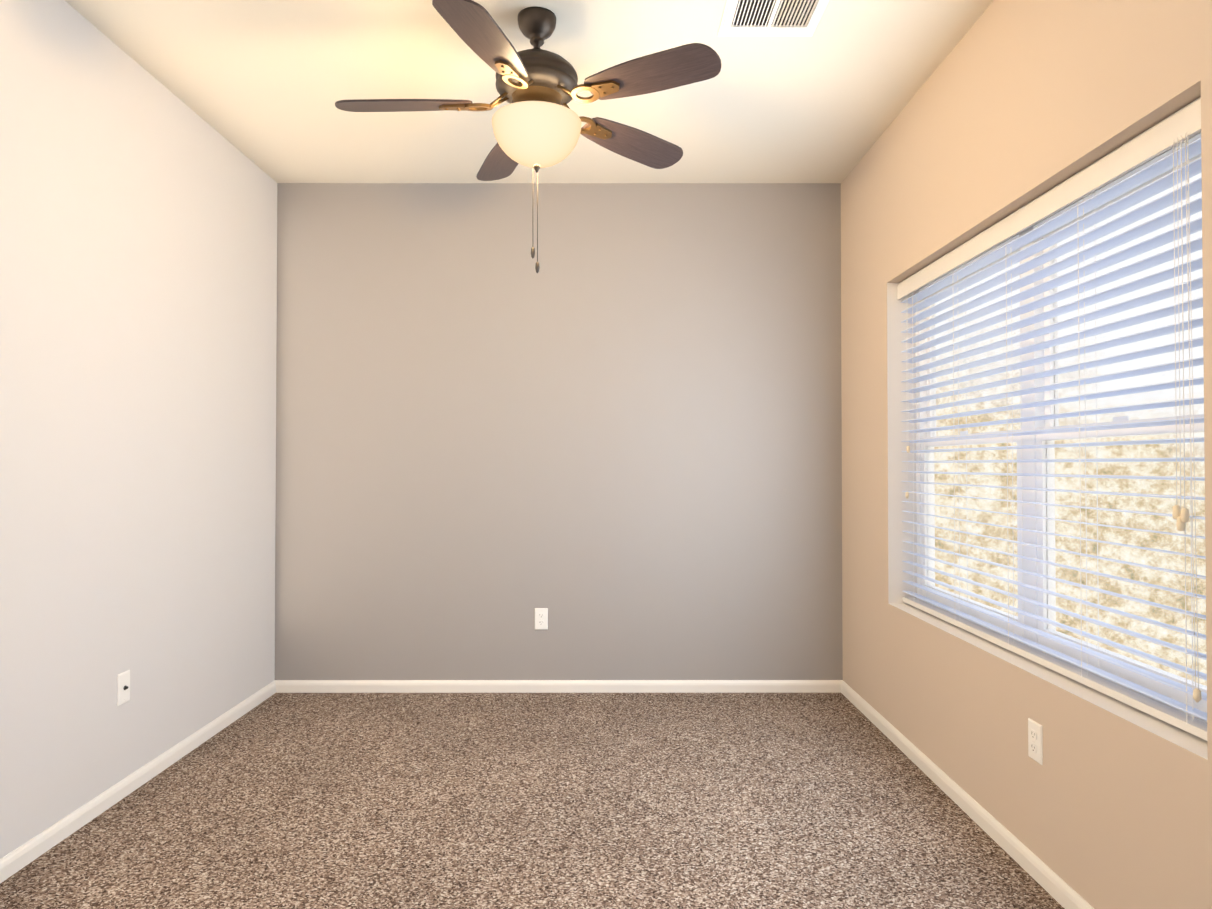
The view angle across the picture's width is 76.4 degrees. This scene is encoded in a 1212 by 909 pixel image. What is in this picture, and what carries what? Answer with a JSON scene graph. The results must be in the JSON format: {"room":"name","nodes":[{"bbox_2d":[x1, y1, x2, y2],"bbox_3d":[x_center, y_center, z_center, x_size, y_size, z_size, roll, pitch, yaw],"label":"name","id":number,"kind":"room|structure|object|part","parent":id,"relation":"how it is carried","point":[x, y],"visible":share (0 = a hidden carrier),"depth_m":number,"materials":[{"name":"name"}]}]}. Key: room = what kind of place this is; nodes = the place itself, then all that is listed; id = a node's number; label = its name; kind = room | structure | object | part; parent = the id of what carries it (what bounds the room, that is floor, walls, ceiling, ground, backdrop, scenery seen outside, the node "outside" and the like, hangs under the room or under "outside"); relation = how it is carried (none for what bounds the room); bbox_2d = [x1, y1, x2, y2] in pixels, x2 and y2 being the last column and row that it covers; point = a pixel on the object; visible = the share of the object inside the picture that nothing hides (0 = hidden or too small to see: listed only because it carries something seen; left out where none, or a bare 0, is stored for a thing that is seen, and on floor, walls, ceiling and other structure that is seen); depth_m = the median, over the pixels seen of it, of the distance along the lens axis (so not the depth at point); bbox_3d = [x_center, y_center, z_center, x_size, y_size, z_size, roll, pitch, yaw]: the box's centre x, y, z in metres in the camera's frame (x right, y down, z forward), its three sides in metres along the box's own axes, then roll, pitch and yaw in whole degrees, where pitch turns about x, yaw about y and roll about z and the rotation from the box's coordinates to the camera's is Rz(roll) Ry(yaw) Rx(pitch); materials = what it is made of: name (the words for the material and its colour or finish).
{"room":"empty bedroom","nodes":[
{"label":"empty bedroom","id":0,"kind":"room"},
{"bbox_2d":[0,0,276,858],"bbox_3d":[-1.874,-0.131,1.571,0.200,2.740,5.148,0,-1,0],"label":"wall","id":1,"kind":"structure","parent":0,"point":[138,272],"depth_m":2.81,"materials":[{"name":"grey paint"}]},
{"bbox_2d":[117,670,129,705],"bbox_3d":[-1.767,0.858,2.832,0.016,0.114,0.070,0,-1,0],"label":"cable wall plate","id":2,"kind":"object","parent":1,"relation":"attached to","point":[123,687],"visible":1,"depth_m":2.82,"materials":[{"name":"white plastic"}]},
{"bbox_2d":[0,680,279,882],"bbox_3d":[-1.767,1.207,1.553,0.014,0.063,5.148,0,-1,0],"label":"baseboard","id":3,"kind":"structure","parent":1,"relation":"attached to","point":[26,853],"depth_m":2.79,"materials":[{"name":"white wood"}]},
{"bbox_2d":[65,0,993,182],"bbox_3d":[-0.251,-1.561,1.592,3.446,0.120,5.548,0,-1,0],"label":"ceiling","id":4,"kind":"structure","parent":0,"point":[264,85],"depth_m":3.04,"materials":[{"name":"beige paint"}]},
{"bbox_2d":[335,0,721,272],"bbox_3d":[-0.279,-1.066,2.607,1.248,0.843,1.281,0,-1,0],"label":"fan","id":5,"kind":"object","parent":4,"relation":"hanging from","point":[536,73],"depth_m":2.52,"materials":[{"name":"brown wood"}]},
{"bbox_3d":[-0.235,-1.061,2.619,0.304,0.153,0.304,0,-1,0],"label":"fan shade","id":6,"kind":"part","parent":5,"relation":"part of","materials":[{"name":"white glass"}]},
{"bbox_2d":[718,0,828,36],"bbox_3d":[0.563,-1.483,2.580,0.335,0.010,0.305,0,-1,0],"label":"ceiling vent","id":7,"kind":"object","parent":4,"relation":"in","point":[771,18],"visible":1,"depth_m":2.62,"materials":[{"name":"white metal"}]},
{"bbox_2d":[0,693,1063,908],"bbox_3d":[-0.251,1.299,1.554,3.446,0.120,5.548,0,-1,0],"label":"floor","id":8,"kind":"structure","parent":0,"point":[558,801],"depth_m":2.66,"materials":[{"name":"carpet"}]},
{"bbox_2d":[275,183,842,679],"bbox_3d":[-0.254,-0.096,4.246,3.446,2.740,0.200,0,-1,0],"label":"wall","id":9,"kind":"structure","parent":0,"point":[609,435],"depth_m":4.15,"materials":[{"name":"grey paint"}]},
{"bbox_2d":[535,608,547,629],"bbox_3d":[-0.347,0.882,4.129,0.070,0.114,0.009,0,-1,0],"label":"electrical outlet","id":10,"kind":"object","parent":9,"relation":"attached to","point":[541,618],"visible":1,"depth_m":4.13,"materials":[{"name":"white plastic"}]},
{"bbox_2d":[280,680,839,692],"bbox_3d":[-0.247,1.241,4.122,3.000,0.063,0.014,0,-1,0],"label":"baseboard","id":11,"kind":"structure","parent":9,"relation":"attached to","point":[286,686],"depth_m":4.12,"materials":[{"name":"white wood"}]},
{"bbox_2d":[841,0,1211,908],"bbox_3d":[1.371,-0.131,1.574,0.200,2.740,5.148,0,-1,0],"label":"wall","id":12,"kind":"structure","parent":0,"point":[1011,106],"depth_m":2.43,"materials":[{"name":"beige paint"}]},
{"bbox_2d":[840,680,1093,908],"bbox_3d":[1.265,1.207,1.556,0.014,0.063,5.148,0,-1,0],"label":"baseboard","id":13,"kind":"structure","parent":12,"relation":"attached to","point":[1052,882],"depth_m":2.60,"materials":[{"name":"white wood"}]},
{"bbox_2d":[1028,718,1042,764],"bbox_3d":[1.266,0.848,2.276,0.009,0.114,0.070,0,-1,0],"label":"electrical outlet","id":14,"kind":"object","parent":12,"relation":"attached to","point":[1035,741],"visible":1,"depth_m":2.27,"materials":[{"name":"white plastic"}]},
{"bbox_2d":[915,132,1206,721],"bbox_3d":[1.431,-0.065,2.554,0.064,1.446,1.834,0,-1,0],"label":"window","id":15,"kind":"structure","parent":12,"relation":"in","point":[1038,524],"depth_m":2.51,"materials":[{"name":"white plastic"}]},
{"bbox_2d":[897,97,1206,740],"bbox_3d":[1.343,-0.069,2.554,0.076,1.430,1.830,0,-1,0],"label":"window blinds","id":16,"kind":"object","parent":15,"relation":"attached to","point":[1175,129],"visible":1,"depth_m":2.18,"materials":[{"name":"white plastic"}]}
]}

